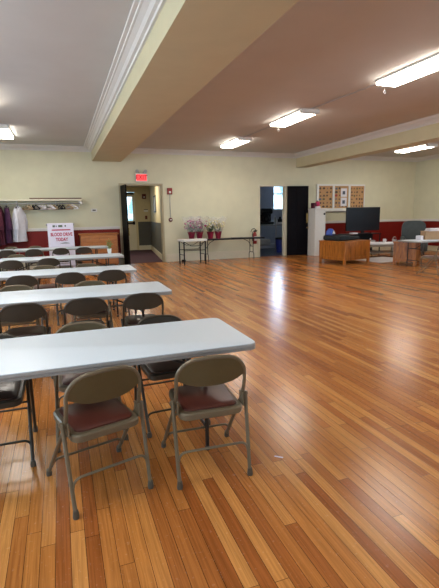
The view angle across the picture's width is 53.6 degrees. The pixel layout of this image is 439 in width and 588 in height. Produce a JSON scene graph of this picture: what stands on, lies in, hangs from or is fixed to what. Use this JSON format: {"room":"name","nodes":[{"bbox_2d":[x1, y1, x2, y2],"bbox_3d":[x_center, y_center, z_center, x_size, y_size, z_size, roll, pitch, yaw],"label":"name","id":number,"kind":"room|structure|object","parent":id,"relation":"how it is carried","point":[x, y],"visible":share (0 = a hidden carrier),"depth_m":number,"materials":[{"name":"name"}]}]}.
{"room":"event hall","nodes":[
{"label":"event hall","id":0,"kind":"room"},
{"bbox_2d":[126,186,150,221],"bbox_3d":[-4.126,-3.553,19.957,4.300,3.090,0.120,-5,11,-19],"label":"wall","id":1,"kind":"structure","parent":0,"point":[142,204],"depth_m":20.01,"materials":[{"name":"beige paint"}]},
{"bbox_2d":[127,192,136,249],"bbox_3d":[-4.376,-3.298,19.866,1.130,2.620,0.120,-5,11,-19],"label":"door","id":2,"kind":"structure","parent":1,"relation":"in","point":[132,224],"depth_m":20.06,"materials":[{"name":"paint"}]},
{"bbox_2d":[127,190,138,249],"bbox_3d":[-4.360,-3.338,19.827,1.280,2.718,0.030,-5,11,-19],"label":"trim","id":3,"kind":"structure","parent":1,"relation":"attached to","point":[134,191],"depth_m":19.98,"materials":[{"name":"beige paint"}]},
{"bbox_2d":[138,222,150,245],"bbox_3d":[-3.474,-2.815,20.254,0.590,1.090,0.015,-5,11,-19],"label":"wainscoting","id":4,"kind":"structure","parent":1,"relation":"attached to","point":[144,228],"depth_m":20.24,"materials":[{"name":"grey paint"}]},
{"bbox_2d":[139,245,150,249],"bbox_3d":[-3.474,-2.174,20.358,0.560,0.208,0.030,-5,11,-19],"label":"baseboard","id":5,"kind":"structure","parent":1,"relation":"attached to","point":[141,247],"depth_m":20.34,"materials":[{"name":"paint"}]},
{"bbox_2d":[149,186,160,222],"bbox_3d":[-2.533,-3.141,17.527,0.099,3.088,5.657,-3,11,-12],"label":"wall","id":6,"kind":"structure","parent":0,"point":[154,190],"depth_m":17.12,"materials":[{"name":"beige paint"}]},
{"bbox_2d":[153,195,155,212],"bbox_3d":[-2.602,-3.598,17.423,0.020,0.650,1.100,-3,11,-12],"label":"frame","id":7,"kind":"object","parent":6,"relation":"attached to","point":[154,197],"visible":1,"depth_m":17.38,"materials":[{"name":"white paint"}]},
{"bbox_2d":[150,222,161,253],"bbox_3d":[-2.578,-2.358,17.648,0.015,1.090,5.606,-3,11,-12],"label":"dado","id":8,"kind":"object","parent":6,"relation":"attached to","point":[156,241],"visible":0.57,"depth_m":17.25,"materials":[{"name":"grey paint"}]},
{"bbox_2d":[151,245,161,259],"bbox_3d":[-2.574,-1.718,17.756,0.025,0.208,5.596,-3,11,-13],"label":"baseboard","id":9,"kind":"structure","parent":6,"relation":"attached to","point":[153,249],"depth_m":17.53,"materials":[{"name":"paint"}]},
{"bbox_2d":[0,150,415,263],"bbox_3d":[-0.930,-3.004,15.021,19.430,3.680,0.180,-5,11,-19],"label":"wall","id":10,"kind":"structure","parent":0,"point":[209,189],"depth_m":14.87,"materials":[{"name":"beige paint"}]},
{"bbox_2d":[0,199,82,206],"bbox_3d":[-6.270,-2.669,12.822,4.278,0.235,0.350,-5,11,-19],"label":"shelf","id":11,"kind":"object","parent":10,"relation":"attached to","point":[1,200],"visible":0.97,"depth_m":13.00,"materials":[{"name":"paint"}]},
{"bbox_2d":[0,206,7,244],"bbox_3d":[-6.402,-2.049,12.769,0.207,1.199,0.727,-5,11,-19],"label":"robe","id":12,"kind":"object","parent":11,"relation":"hanging from","point":[2,224],"visible":0.91,"depth_m":12.57,"materials":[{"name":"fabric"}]},
{"bbox_2d":[4,206,13,242],"bbox_3d":[-6.227,-2.088,12.827,0.208,1.149,0.728,-6,11,-25],"label":"robe","id":13,"kind":"object","parent":11,"relation":"hanging from","point":[7,217],"visible":0.98,"depth_m":12.61,"materials":[{"name":"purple fabric"}]},
{"bbox_2d":[12,203,27,241],"bbox_3d":[-5.942,-2.126,12.922,0.328,1.119,0.712,-1,10,0],"label":"robe","id":14,"kind":"object","parent":11,"relation":"hanging from","point":[19,219],"visible":1,"depth_m":12.77,"materials":[{"name":"white fabric"}]},
{"bbox_2d":[29,198,81,198],"bbox_3d":[-4.986,-2.909,13.260,1.480,0.034,0.260,-5,11,-19],"label":"wooden board","id":15,"kind":"object","parent":11,"relation":"on","point":[29,198],"visible":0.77,"depth_m":13.14,"materials":[{"name":"beige wood"}]},
{"bbox_2d":[0,143,89,151],"bbox_3d":[-6.916,-4.218,12.376,6.307,0.136,0.234,-5,11,-19],"label":"trim","id":16,"kind":"structure","parent":10,"relation":"attached to","point":[2,146],"depth_m":12.97,"materials":[{"name":"white paint"}]},
{"bbox_2d":[0,229,120,258],"bbox_3d":[-6.557,-1.379,13.124,7.040,0.960,0.012,-5,11,-19],"label":"dado","id":17,"kind":"object","parent":10,"relation":"attached to","point":[35,238],"visible":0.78,"depth_m":13.46,"materials":[{"name":"red paint"}]},
{"bbox_2d":[1,258,121,270],"bbox_3d":[-6.545,-0.828,13.218,7.040,0.240,0.025,-5,11,-19],"label":"baseboard","id":18,"kind":"structure","parent":10,"relation":"attached to","point":[120,259],"depth_m":13.81,"materials":[{"name":"paint"}]},
{"bbox_2d":[26,226,119,231],"bbox_3d":[-6.563,-1.895,13.022,7.040,0.090,0.030,-5,11,-19],"label":"trim","id":19,"kind":"structure","parent":10,"relation":"attached to","point":[108,227],"depth_m":13.82,"materials":[{"name":"white paint"}]},
{"bbox_2d":[120,184,130,264],"bbox_3d":[-2.985,-2.183,13.890,0.082,2.520,0.720,-6,11,-23],"label":"door","id":20,"kind":"structure","parent":10,"relation":"in","point":[126,233],"depth_m":13.77,"materials":[{"name":"brown paint"}]},
{"bbox_2d":[135,169,147,181],"bbox_3d":[-2.541,-3.842,14.130,0.400,0.385,0.097,-5,11,-19],"label":"exit sign","id":21,"kind":"object","parent":10,"relation":"attached to","point":[139,177],"visible":1,"depth_m":14.11,"materials":[{"name":"red plastic"}]},
{"bbox_2d":[118,183,165,263],"bbox_3d":[-2.576,-2.340,14.519,1.440,2.610,0.200,-5,11,-19],"label":"trim","id":22,"kind":"structure","parent":10,"relation":"attached to","point":[119,184],"depth_m":14.46,"materials":[{"name":"beige paint"}]},
{"bbox_2d":[166,250,257,261],"bbox_3d":[-0.203,-1.365,15.466,3.420,0.270,0.025,-5,11,-19],"label":"baseboard","id":23,"kind":"structure","parent":10,"relation":"attached to","point":[243,253],"depth_m":15.46,"materials":[{"name":"paint"}]},
{"bbox_2d":[131,148,295,157],"bbox_3d":[-0.132,-4.776,14.782,6.355,0.136,0.234,-5,11,-19],"label":"trim","id":24,"kind":"structure","parent":10,"relation":"attached to","point":[137,150],"depth_m":14.73,"materials":[{"name":"white paint"}]},
{"bbox_2d":[251,228,256,243],"bbox_3d":[1.233,-2.103,15.773,0.282,0.562,0.199,-5,11,-19],"label":"fire extinguisher","id":25,"kind":"object","parent":10,"relation":"attached to","point":[254,234],"visible":0.92,"depth_m":15.71,"materials":[{"name":"red metal"}]},
{"bbox_2d":[259,185,285,256],"bbox_3d":[1.925,-2.700,16.117,1.100,2.590,0.200,-5,11,-19],"label":"trim","id":26,"kind":"structure","parent":10,"relation":"attached to","point":[282,186],"depth_m":16.17,"materials":[{"name":"paint"}]},
{"bbox_2d":[287,186,308,254],"bbox_3d":[2.917,-2.720,16.211,0.800,2.540,0.121,-3,10,-9],"label":"door","id":27,"kind":"structure","parent":10,"relation":"in","point":[297,196],"depth_m":16.21,"materials":[{"name":"black paint"}]},
{"bbox_2d":[316,184,364,212],"bbox_3d":[4.707,-3.699,16.834,2.200,1.060,0.090,-5,11,-19],"label":"display board","id":28,"kind":"object","parent":10,"relation":"attached to","point":[333,197],"visible":0.89,"depth_m":16.83,"materials":[{"name":"white paint"}]},
{"bbox_2d":[341,198,346,205],"bbox_3d":[4.829,-3.585,16.921,0.270,0.320,0.010,-5,11,-19],"label":"photograph","id":29,"kind":"object","parent":28,"relation":"attached to","point":[343,200],"depth_m":16.92,"materials":[{"name":"white paper"}]},
{"bbox_2d":[341,188,346,196],"bbox_3d":[4.823,-3.929,16.859,0.270,0.320,0.010,-5,11,-19],"label":"photograph","id":30,"kind":"object","parent":28,"relation":"attached to","point":[343,190],"depth_m":16.85,"materials":[{"name":"white paper"}]},
{"bbox_2d":[325,221,405,241],"bbox_3d":[5.874,-2.404,17.534,4.760,0.960,0.012,-5,11,-19],"label":"dado","id":31,"kind":"object","parent":10,"relation":"attached to","point":[389,231],"depth_m":17.79,"materials":[{"name":"red paint"}]},
{"bbox_2d":[325,219,412,222],"bbox_3d":[5.868,-2.919,17.432,4.760,0.090,0.030,-5,11,-19],"label":"trim","id":32,"kind":"structure","parent":10,"relation":"attached to","point":[387,220],"depth_m":17.78,"materials":[{"name":"white paint"}]},
{"bbox_2d":[347,156,415,161],"bbox_3d":[5.677,-5.255,16.843,5.150,0.136,0.234,-5,11,-19],"label":"trim","id":33,"kind":"structure","parent":10,"relation":"attached to","point":[366,158],"depth_m":17.15,"materials":[{"name":"white paint"}]},
{"bbox_2d":[372,247,390,250],"bbox_3d":[5.886,-1.852,17.628,4.760,0.240,0.025,-5,11,-19],"label":"baseboard","id":34,"kind":"structure","parent":10,"relation":"attached to","point":[373,248],"depth_m":17.90,"materials":[{"name":"paint"}]},
{"bbox_2d":[0,248,438,587],"bbox_3d":[1.379,-0.048,9.196,19.530,0.162,24.900,-5,11,-19],"label":"floor","id":35,"kind":"structure","parent":0,"point":[342,384],"depth_m":2.80,"materials":[{"name":"brown wood"}]},
{"bbox_2d":[0,250,15,256],"bbox_3d":[-5.463,-0.768,11.292,0.488,0.772,0.524,-5,11,-19],"label":"folding chair","id":36,"kind":"object","parent":35,"relation":"on","point":[5,253],"visible":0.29,"depth_m":11.03,"materials":[{"name":"brown metal"}]},
{"bbox_2d":[0,260,23,288],"bbox_3d":[-4.064,-0.304,8.595,0.488,0.772,0.524,-5,11,-19],"label":"folding chair","id":37,"kind":"object","parent":35,"relation":"on","point":[9,264],"visible":0.48,"depth_m":8.34,"materials":[{"name":"brown metal"}]},
{"bbox_2d":[6,254,28,280],"bbox_3d":[-4.428,-0.466,9.524,0.488,0.772,0.524,-5,11,-19],"label":"folding chair","id":38,"kind":"object","parent":35,"relation":"on","point":[14,255],"visible":0.26,"depth_m":9.66,"materials":[{"name":"beige metal"}]},
{"bbox_2d":[0,334,37,466],"bbox_3d":[-1.486,0.693,2.851,0.488,0.772,0.524,-5,11,-19],"label":"folding chair","id":39,"kind":"object","parent":35,"relation":"on","point":[11,393],"visible":0.56,"depth_m":2.87,"materials":[{"name":"brown metal"}]},
{"bbox_2d":[0,285,39,333],"bbox_3d":[-2.353,0.308,5.056,0.488,0.772,0.524,-5,11,-19],"label":"folding chair","id":40,"kind":"object","parent":35,"relation":"on","point":[11,287],"visible":0.24,"depth_m":5.16,"materials":[{"name":"beige metal"}]},
{"bbox_2d":[5,275,44,329],"bbox_3d":[-2.845,0.081,6.358,0.488,0.772,0.524,-5,11,-19],"label":"folding chair","id":41,"kind":"object","parent":35,"relation":"on","point":[28,280],"visible":0.41,"depth_m":6.11,"materials":[{"name":"brown metal"}]},
{"bbox_2d":[0,303,52,378],"bbox_3d":[-1.932,0.429,4.347,0.488,0.772,0.524,-5,11,-21],"label":"folding chair","id":42,"kind":"object","parent":35,"relation":"on","point":[20,312],"visible":0.56,"depth_m":4.13,"materials":[{"name":"brown metal"}]},
{"bbox_2d":[25,249,42,268],"bbox_3d":[-4.871,-0.817,11.502,0.488,0.772,0.524,-5,11,-19],"label":"folding chair","id":43,"kind":"object","parent":35,"relation":"on","point":[31,252],"visible":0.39,"depth_m":11.25,"materials":[{"name":"brown metal"}]},
{"bbox_2d":[31,265,62,313],"bbox_3d":[-2.877,-0.071,7.194,0.488,0.772,0.524,-5,11,-19],"label":"folding chair","id":44,"kind":"object","parent":35,"relation":"on","point":[42,286],"visible":0.38,"depth_m":7.23,"materials":[{"name":"beige metal"}]},
{"bbox_2d":[37,258,62,287],"bbox_3d":[-3.468,-0.372,8.911,0.488,0.772,0.524,-5,11,-19],"label":"folding chair","id":45,"kind":"object","parent":35,"relation":"on","point":[45,261],"visible":0.38,"depth_m":8.66,"materials":[{"name":"brown metal"}]},
{"bbox_2d":[13,245,107,269],"bbox_3d":[-4.314,-0.903,12.011,2.440,0.740,0.780,-5,11,-19],"label":"folding table","id":46,"kind":"object","parent":35,"relation":"on","point":[101,246],"visible":0.49,"depth_m":11.90,"materials":[{"name":"white plastic"}]},
{"bbox_2d":[46,223,75,267],"bbox_3d":[-4.785,-1.444,13.212,0.800,1.397,0.340,-5,11,-19],"label":"sign","id":47,"kind":"object","parent":35,"relation":"on","point":[59,234],"visible":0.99,"depth_m":13.09,"materials":[{"name":"white paper"}]},
{"bbox_2d":[52,248,70,267],"bbox_3d":[-4.251,-0.868,11.722,0.488,0.772,0.524,-5,11,-19],"label":"folding chair","id":48,"kind":"object","parent":35,"relation":"on","point":[58,251],"visible":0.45,"depth_m":11.48,"materials":[{"name":"brown metal"}]},
{"bbox_2d":[0,253,123,284],"bbox_3d":[-3.289,-0.417,9.234,2.440,0.740,0.780,-5,11,-19],"label":"folding table","id":49,"kind":"object","parent":35,"relation":"on","point":[112,255],"visible":0.66,"depth_m":9.07,"materials":[{"name":"white plastic"}]},
{"bbox_2d":[0,265,136,316],"bbox_3d":[-2.551,0.016,6.774,2.440,0.740,0.780,-5,11,-19],"label":"folding table","id":50,"kind":"object","parent":35,"relation":"on","point":[42,273],"visible":0.85,"depth_m":6.73,"materials":[{"name":"white plastic"}]},
{"bbox_2d":[55,272,89,325],"bbox_3d":[-2.244,0.025,6.602,0.488,0.772,0.524,-5,11,-19],"label":"folding chair","id":51,"kind":"object","parent":35,"relation":"on","point":[68,278],"visible":0.58,"depth_m":6.35,"materials":[{"name":"brown metal"}]},
{"bbox_2d":[75,247,93,265],"bbox_3d":[-3.706,-0.913,11.915,0.488,0.772,0.524,-5,11,-19],"label":"folding chair","id":52,"kind":"object","parent":35,"relation":"on","point":[82,250],"visible":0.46,"depth_m":11.67,"materials":[{"name":"brown metal"}]},
{"bbox_2d":[0,281,171,316],"bbox_3d":[-1.785,0.358,4.815,2.440,0.740,0.780,-5,11,-19],"label":"folding table","id":53,"kind":"object","parent":35,"relation":"on","point":[112,291],"visible":0.74,"depth_m":4.76,"materials":[{"name":"white plastic"}]},
{"bbox_2d":[62,297,110,327],"bbox_3d":[-1.401,0.378,4.577,0.488,0.772,0.524,-5,11,-20],"label":"folding chair","id":54,"kind":"object","parent":35,"relation":"on","point":[87,305],"visible":0.52,"depth_m":4.32,"materials":[{"name":"brown metal"}]},
{"bbox_2d":[74,263,104,300],"bbox_3d":[-2.212,-0.116,7.378,0.488,0.772,0.524,-5,11,-19],"label":"folding chair","id":55,"kind":"object","parent":35,"relation":"on","point":[83,264],"visible":0.16,"depth_m":7.52,"materials":[{"name":"beige metal"}]},
{"bbox_2d":[53,321,128,452],"bbox_3d":[-0.964,0.627,3.162,0.488,0.772,0.524,-5,11,-19],"label":"folding chair","id":56,"kind":"object","parent":35,"relation":"on","point":[62,382],"visible":0.32,"depth_m":3.15,"materials":[{"name":"beige metal"}]},
{"bbox_2d":[73,280,113,327],"bbox_3d":[-1.544,0.247,5.312,0.488,0.772,0.524,-4,11,-18],"label":"folding chair","id":57,"kind":"object","parent":35,"relation":"on","point":[90,282],"visible":0.35,"depth_m":5.39,"materials":[{"name":"beige metal"}]},
{"bbox_2d":[78,232,118,264],"bbox_3d":[-3.811,-1.400,13.807,1.200,1.060,0.539,-5,11,-19],"label":"wooden sideboard","id":58,"kind":"object","parent":35,"relation":"on","point":[86,239],"visible":0.64,"depth_m":13.58,"materials":[{"name":"orange wood"}]},
{"bbox_2d":[46,365,153,519],"bbox_3d":[-0.724,0.737,2.530,0.488,0.772,0.524,-8,13,-35],"label":"folding chair","id":59,"kind":"object","parent":35,"relation":"on","point":[95,412],"visible":1,"depth_m":2.36,"materials":[{"name":"beige metal"}]},
{"bbox_2d":[98,270,129,319],"bbox_3d":[-1.687,-0.024,6.821,0.488,0.772,0.524,-5,11,-19],"label":"folding chair","id":60,"kind":"object","parent":35,"relation":"on","point":[107,275],"visible":0.41,"depth_m":6.57,"materials":[{"name":"brown metal"}]},
{"bbox_2d":[0,318,254,449],"bbox_3d":[-1.025,0.707,2.813,2.440,0.740,0.780,-5,11,-19],"label":"folding table","id":61,"kind":"object","parent":35,"relation":"on","point":[39,356],"visible":0.79,"depth_m":2.76,"materials":[{"name":"white plastic"}]},
{"bbox_2d":[121,293,163,326],"bbox_3d":[-0.854,0.329,4.792,0.488,0.772,0.524,-4,11,-18],"label":"folding chair","id":62,"kind":"object","parent":35,"relation":"on","point":[139,301],"visible":0.52,"depth_m":4.55,"materials":[{"name":"brown metal"}]},
{"bbox_2d":[133,315,210,437],"bbox_3d":[-0.393,0.584,3.343,0.488,0.772,0.524,-5,11,-22],"label":"folding chair","id":63,"kind":"object","parent":35,"relation":"on","point":[163,370],"visible":0.29,"depth_m":3.24,"materials":[{"name":"brown metal"}]},
{"bbox_2d":[177,238,206,264],"bbox_3d":[-0.874,-1.371,14.085,0.840,0.800,0.600,-5,11,-22],"label":"side table","id":64,"kind":"object","parent":35,"relation":"on","point":[184,241],"visible":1,"depth_m":13.93,"materials":[{"name":"white paint"}]},
{"bbox_2d":[184,220,198,238],"bbox_3d":[-0.957,-2.213,14.547,0.678,0.774,0.693,-10,14,-41],"label":"flower pot","id":65,"kind":"object","parent":64,"relation":"on","point":[191,234],"visible":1,"depth_m":14.52,"materials":[{"name":"metal"}]},
{"bbox_2d":[192,219,206,237],"bbox_3d":[-0.694,-2.235,14.641,0.678,0.774,0.693,-10,13,-39],"label":"flower pot","id":66,"kind":"object","parent":64,"relation":"on","point":[199,233],"visible":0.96,"depth_m":14.62,"materials":[{"name":"metal"}]},
{"bbox_2d":[161,354,252,489],"bbox_3d":[-0.100,0.689,2.736,0.488,0.772,0.524,-4,11,-17],"label":"folding chair","id":67,"kind":"object","parent":35,"relation":"on","point":[204,394],"visible":1,"depth_m":2.53,"materials":[{"name":"beige metal"}]},
{"bbox_2d":[204,237,264,261],"bbox_3d":[0.212,-1.553,15.092,2.780,0.761,0.464,-5,11,-19],"label":"folding table","id":68,"kind":"object","parent":35,"relation":"on","point":[244,238],"visible":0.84,"depth_m":14.91,"materials":[{"name":"black paint"}]},
{"bbox_2d":[204,221,217,238],"bbox_3d":[-0.297,-2.200,14.757,0.464,0.651,0.488,2,11,17],"label":"flower pot","id":69,"kind":"object","parent":68,"relation":"on","point":[210,232],"visible":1,"depth_m":14.73,"materials":[{"name":"metal"}]},
{"bbox_2d":[211,220,224,238],"bbox_3d":[-0.068,-2.276,14.874,0.656,0.749,0.670,-4,11,-15],"label":"flower pot","id":70,"kind":"object","parent":68,"relation":"on","point":[218,232],"visible":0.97,"depth_m":14.84,"materials":[{"name":"metal"}]},
{"bbox_2d":[260,224,281,251],"bbox_3d":[2.191,-2.364,18.327,1.600,1.130,0.700,-5,11,-19],"label":"worktable","id":71,"kind":"object","parent":35,"relation":"on","point":[275,225],"visible":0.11,"depth_m":17.99,"materials":[{"name":"grey metal"}]},
{"bbox_2d":[260,239,269,244],"bbox_3d":[1.830,-2.206,18.329,0.500,0.210,0.400,-5,11,-19],"label":"tub","id":72,"kind":"object","parent":71,"relation":"on","point":[262,241],"visible":0.54,"depth_m":18.14,"materials":[{"name":"grey plastic"}]},
{"bbox_2d":[260,208,273,224],"bbox_3d":[1.897,-3.225,18.084,0.620,0.660,0.470,-5,11,-19],"label":"coffee machine","id":73,"kind":"object","parent":71,"relation":"on","point":[265,213],"visible":0.73,"depth_m":17.92,"materials":[{"name":"black paint"}]},
{"bbox_2d":[275,237,281,252],"bbox_3d":[2.541,-2.018,17.869,0.536,0.600,0.429,-5,11,-19],"label":"waste bin","id":74,"kind":"object","parent":35,"relation":"on","point":[278,240],"visible":0.52,"depth_m":17.71,"materials":[{"name":"blue plastic"}]},
{"bbox_2d":[307,208,326,255],"bbox_3d":[3.591,-2.328,16.308,0.500,1.730,0.725,-5,11,-19],"label":"tall cabinet","id":75,"kind":"object","parent":35,"relation":"on","point":[316,216],"visible":0.83,"depth_m":16.02,"materials":[{"name":"paint"}]},
{"bbox_2d":[319,239,370,264],"bbox_3d":[3.969,-1.362,13.834,1.190,0.700,1.080,-8,12,-32],"label":"chest","id":76,"kind":"object","parent":35,"relation":"on","point":[344,251],"visible":0.87,"depth_m":13.45,"materials":[{"name":"brown wood"}]},
{"bbox_2d":[323,235,350,240],"bbox_3d":[3.674,-1.762,13.631,0.500,0.170,0.720,-8,12,-32],"label":"floor cushion","id":77,"kind":"object","parent":76,"relation":"on","point":[326,237],"visible":0.99,"depth_m":13.40,"materials":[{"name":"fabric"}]},
{"bbox_2d":[326,229,336,234],"bbox_3d":[3.507,-1.950,13.648,0.290,0.200,0.363,-8,12,-32],"label":"cap","id":78,"kind":"object","parent":77,"relation":"on","point":[329,231],"visible":1,"depth_m":13.57,"materials":[{"name":"blue fabric"}]},
{"bbox_2d":[338,233,380,250],"bbox_3d":[5.178,-1.844,16.117,1.560,0.790,0.500,-5,11,-19],"label":"tv stand","id":79,"kind":"object","parent":35,"relation":"on","point":[367,236],"visible":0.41,"depth_m":16.36,"materials":[{"name":"black paint"}]},
{"bbox_2d":[338,233,380,234],"bbox_3d":[5.171,-2.218,16.050,1.560,0.030,0.500,-5,11,-19],"label":"shelf","id":80,"kind":"object","parent":79,"relation":"attached to","point":[366,233],"depth_m":15.90,"materials":[{"name":"black"}]},
{"bbox_2d":[345,207,379,233],"bbox_3d":[5.254,-2.698,15.943,1.400,0.950,0.240,-4,11,-16],"label":"television","id":81,"kind":"object","parent":79,"relation":"on","point":[362,219],"visible":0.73,"depth_m":15.89,"materials":[{"name":"black plastic"}]},
{"bbox_2d":[358,257,392,262],"bbox_3d":[5.377,-1.137,14.370,1.500,0.015,1.200,-7,12,-29],"label":"rug","id":82,"kind":"object","parent":35,"relation":"on","point":[374,259],"visible":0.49,"depth_m":14.30,"materials":[{"name":"white fabric"}]},
{"bbox_2d":[370,242,393,255],"bbox_3d":[5.647,-1.569,15.367,1.240,0.500,0.680,-1,10,2],"label":"coffee table","id":83,"kind":"object","parent":35,"relation":"on","point":[372,244],"visible":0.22,"depth_m":15.05,"materials":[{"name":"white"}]},
{"bbox_2d":[370,251,392,253],"bbox_3d":[5.649,-1.476,15.384,1.100,0.030,0.620,-1,10,2],"label":"shelf","id":84,"kind":"object","parent":83,"relation":"attached to","point":[371,252],"depth_m":15.17,"materials":[{"name":"brown wood"}]},
{"bbox_2d":[393,241,420,265],"bbox_3d":[5.596,-1.234,13.008,0.670,0.685,0.530,7,13,37],"label":"chest","id":85,"kind":"object","parent":35,"relation":"on","point":[399,248],"visible":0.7,"depth_m":12.84,"materials":[{"name":"brown wood"}]},
{"bbox_2d":[400,221,427,254],"bbox_3d":[7.177,-2.088,16.073,0.920,1.224,0.760,3,11,20],"label":"armchair","id":86,"kind":"object","parent":35,"relation":"on","point":[410,230],"visible":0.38,"depth_m":16.22,"materials":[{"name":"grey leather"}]},
{"bbox_2d":[397,239,438,266],"bbox_3d":[6.449,-1.238,12.793,2.440,0.740,0.780,-5,11,-19],"label":"folding table","id":87,"kind":"object","parent":35,"relation":"on","point":[423,241],"visible":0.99,"depth_m":12.30,"materials":[{"name":"white plastic"}]},
{"bbox_2d":[420,231,438,239],"bbox_3d":[6.387,-1.732,12.774,0.820,0.240,0.460,-1,10,0],"label":"cardboard box","id":88,"kind":"object","parent":87,"relation":"on","point":[427,235],"visible":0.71,"depth_m":12.63,"materials":[{"name":"beige cardboard"}]},
{"bbox_2d":[416,246,438,275],"bbox_3d":[5.303,-0.889,10.893,0.524,0.772,0.488,8,14,41],"label":"folding chair","id":89,"kind":"object","parent":35,"relation":"on","point":[434,257],"visible":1,"depth_m":10.76,"materials":[{"name":"beige metal"}]},
{"bbox_2d":[0,0,438,157],"bbox_3d":[2.282,-3.350,5.885,19.530,0.150,19.220,-5,11,-19],"label":"ceiling","id":90,"kind":"structure","parent":0,"point":[319,52],"depth_m":6.83,"materials":[{"name":"paint"}]},
{"bbox_2d":[0,124,13,138],"bbox_3d":[-5.321,-3.955,10.631,0.420,0.085,1.500,-5,11,-19],"label":"ceiling light","id":91,"kind":"object","parent":90,"relation":"attached to","point":[5,132],"visible":1,"depth_m":10.59,"materials":[{"name":"white paint"}]},
{"bbox_2d":[0,129,12,138],"bbox_3d":[-5.334,-3.946,10.671,0.390,0.047,1.380,-5,11,-19],"label":"diffuser","id":92,"kind":"object","parent":91,"relation":"attached to","point":[4,133],"depth_m":10.73,"materials":[{"name":"beige plastic"}]},
{"bbox_2d":[91,0,298,161],"bbox_3d":[-0.357,-2.860,4.996,0.888,0.405,18.820,-5,11,-19],"label":"beam","id":93,"kind":"structure","parent":90,"relation":"attached to","point":[190,42],"depth_m":4.90,"materials":[{"name":"paint"}]},
{"bbox_2d":[84,0,165,151],"bbox_3d":[-0.887,-2.948,4.785,0.234,0.136,18.820,-5,11,-19],"label":"trim","id":94,"kind":"structure","parent":93,"relation":"attached to","point":[143,15],"depth_m":5.68,"materials":[{"name":"white paint"}]},
{"bbox_2d":[220,137,251,147],"bbox_3d":[0.472,-4.461,12.843,0.420,0.085,1.500,-5,11,-19],"label":"ceiling light","id":95,"kind":"object","parent":90,"relation":"attached to","point":[237,141],"visible":1,"depth_m":12.56,"materials":[{"name":"white paint"}]},
{"bbox_2d":[269,108,319,126],"bbox_3d":[1.634,-3.911,9.695,0.420,0.085,1.500,-5,11,-19],"label":"ceiling light","id":96,"kind":"object","parent":90,"relation":"attached to","point":[303,113],"visible":1,"depth_m":9.45,"materials":[{"name":"white paint"}]},
{"bbox_2d":[270,112,314,126],"bbox_3d":[1.621,-3.902,9.735,0.390,0.047,1.380,-5,11,-19],"label":"diffuser","id":97,"kind":"object","parent":96,"relation":"attached to","point":[293,117],"depth_m":9.63,"materials":[{"name":"beige plastic"}]},
{"bbox_2d":[313,84,375,107],"bbox_3d":[2.284,-3.662,8.088,0.014,0.016,1.806,-6,11,-24],"label":"conduit","id":98,"kind":"object","parent":90,"relation":"attached to","point":[375,84],"visible":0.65,"depth_m":7.98,"materials":[{"name":"grey plastic"}]},
{"bbox_2d":[296,123,438,167],"bbox_3d":[6.234,-3.375,7.339,0.430,0.460,18.820,-5,11,-19],"label":"beam","id":99,"kind":"structure","parent":90,"relation":"attached to","point":[430,133],"depth_m":12.03,"materials":[{"name":"paint"}]},
{"bbox_2d":[294,114,438,157],"bbox_3d":[5.919,-3.509,7.199,0.234,0.136,18.820,-5,11,-19],"label":"trim","id":100,"kind":"structure","parent":99,"relation":"attached to","point":[433,119],"depth_m":11.79,"materials":[{"name":"white paint"}]},
{"bbox_2d":[375,53,438,86],"bbox_3d":[2.999,-3.358,6.515,0.420,0.085,1.500,-5,11,-19],"label":"ceiling light","id":101,"kind":"object","parent":90,"relation":"attached to","point":[430,64],"visible":1,"depth_m":6.56,"materials":[{"name":"white paint"}]},
{"bbox_2d":[394,143,437,152],"bbox_3d":[6.587,-4.898,14.645,0.420,0.085,1.500,-5,11,-19],"label":"ceiling light","id":102,"kind":"object","parent":90,"relation":"attached to","point":[424,146],"visible":1,"depth_m":14.43,"materials":[{"name":"white paint"}]},
{"bbox_2d":[395,145,431,152],"bbox_3d":[6.574,-4.889,14.685,0.390,0.047,1.380,-5,11,-19],"label":"diffuser","id":103,"kind":"object","parent":102,"relation":"attached to","point":[419,147],"depth_m":14.61,"materials":[{"name":"white plastic"}]},
{"bbox_2d":[260,187,281,248],"bbox_3d":[1.653,-3.606,19.704,5.600,3.100,0.120,-5,11,-19],"label":"wall","id":104,"kind":"structure","parent":0,"point":[266,193],"depth_m":19.93,"materials":[{"name":"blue paint"}]},
{"bbox_2d":[272,187,281,209],"bbox_3d":[2.712,-4.458,19.897,0.650,1.230,0.070,-5,11,-19],"label":"window","id":105,"kind":"structure","parent":104,"relation":"in","point":[273,187],"depth_m":19.84,"materials":[{"name":"white paint"}]},
{"bbox_2d":[413,159,438,250],"bbox_3d":[11.388,-2.214,9.444,0.180,3.680,18.820,-5,11,-19],"label":"wall","id":106,"kind":"structure","parent":0,"point":[426,192],"depth_m":17.41,"materials":[{"name":"beige paint"}]},
{"bbox_2d":[413,219,438,220],"bbox_3d":[10.070,-2.164,12.856,0.030,0.090,11.620,-5,11,-19],"label":"trim","id":107,"kind":"structure","parent":106,"relation":"attached to","point":[413,219],"depth_m":17.54,"materials":[{"name":"white paint"}]},
{"bbox_2d":[416,154,438,161],"bbox_3d":[11.162,-3.941,9.059,0.234,0.136,18.820,-5,11,-19],"label":"trim","id":108,"kind":"structure","parent":106,"relation":"attached to","point":[436,156],"depth_m":17.11,"materials":[{"name":"white paint"}]},
{"bbox_2d":[423,221,438,245],"bbox_3d":[10.088,-1.648,12.952,0.012,0.960,11.620,-5,11,-19],"label":"dado","id":109,"kind":"object","parent":106,"relation":"attached to","point":[429,224],"depth_m":17.29,"materials":[{"name":"red paint"}]},
{"label":"outside","id":110,"kind":"structure","parent":0,"visible":0},
{"bbox_2d":[127,197,132,220],"bbox_3d":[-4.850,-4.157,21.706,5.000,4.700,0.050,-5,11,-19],"label":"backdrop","id":111,"kind":"structure","parent":110,"point":[129,199],"depth_m":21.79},
{"bbox_2d":[274,187,281,208],"bbox_3d":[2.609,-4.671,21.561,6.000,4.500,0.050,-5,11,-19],"label":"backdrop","id":112,"kind":"structure","parent":110,"point":[277,198],"depth_m":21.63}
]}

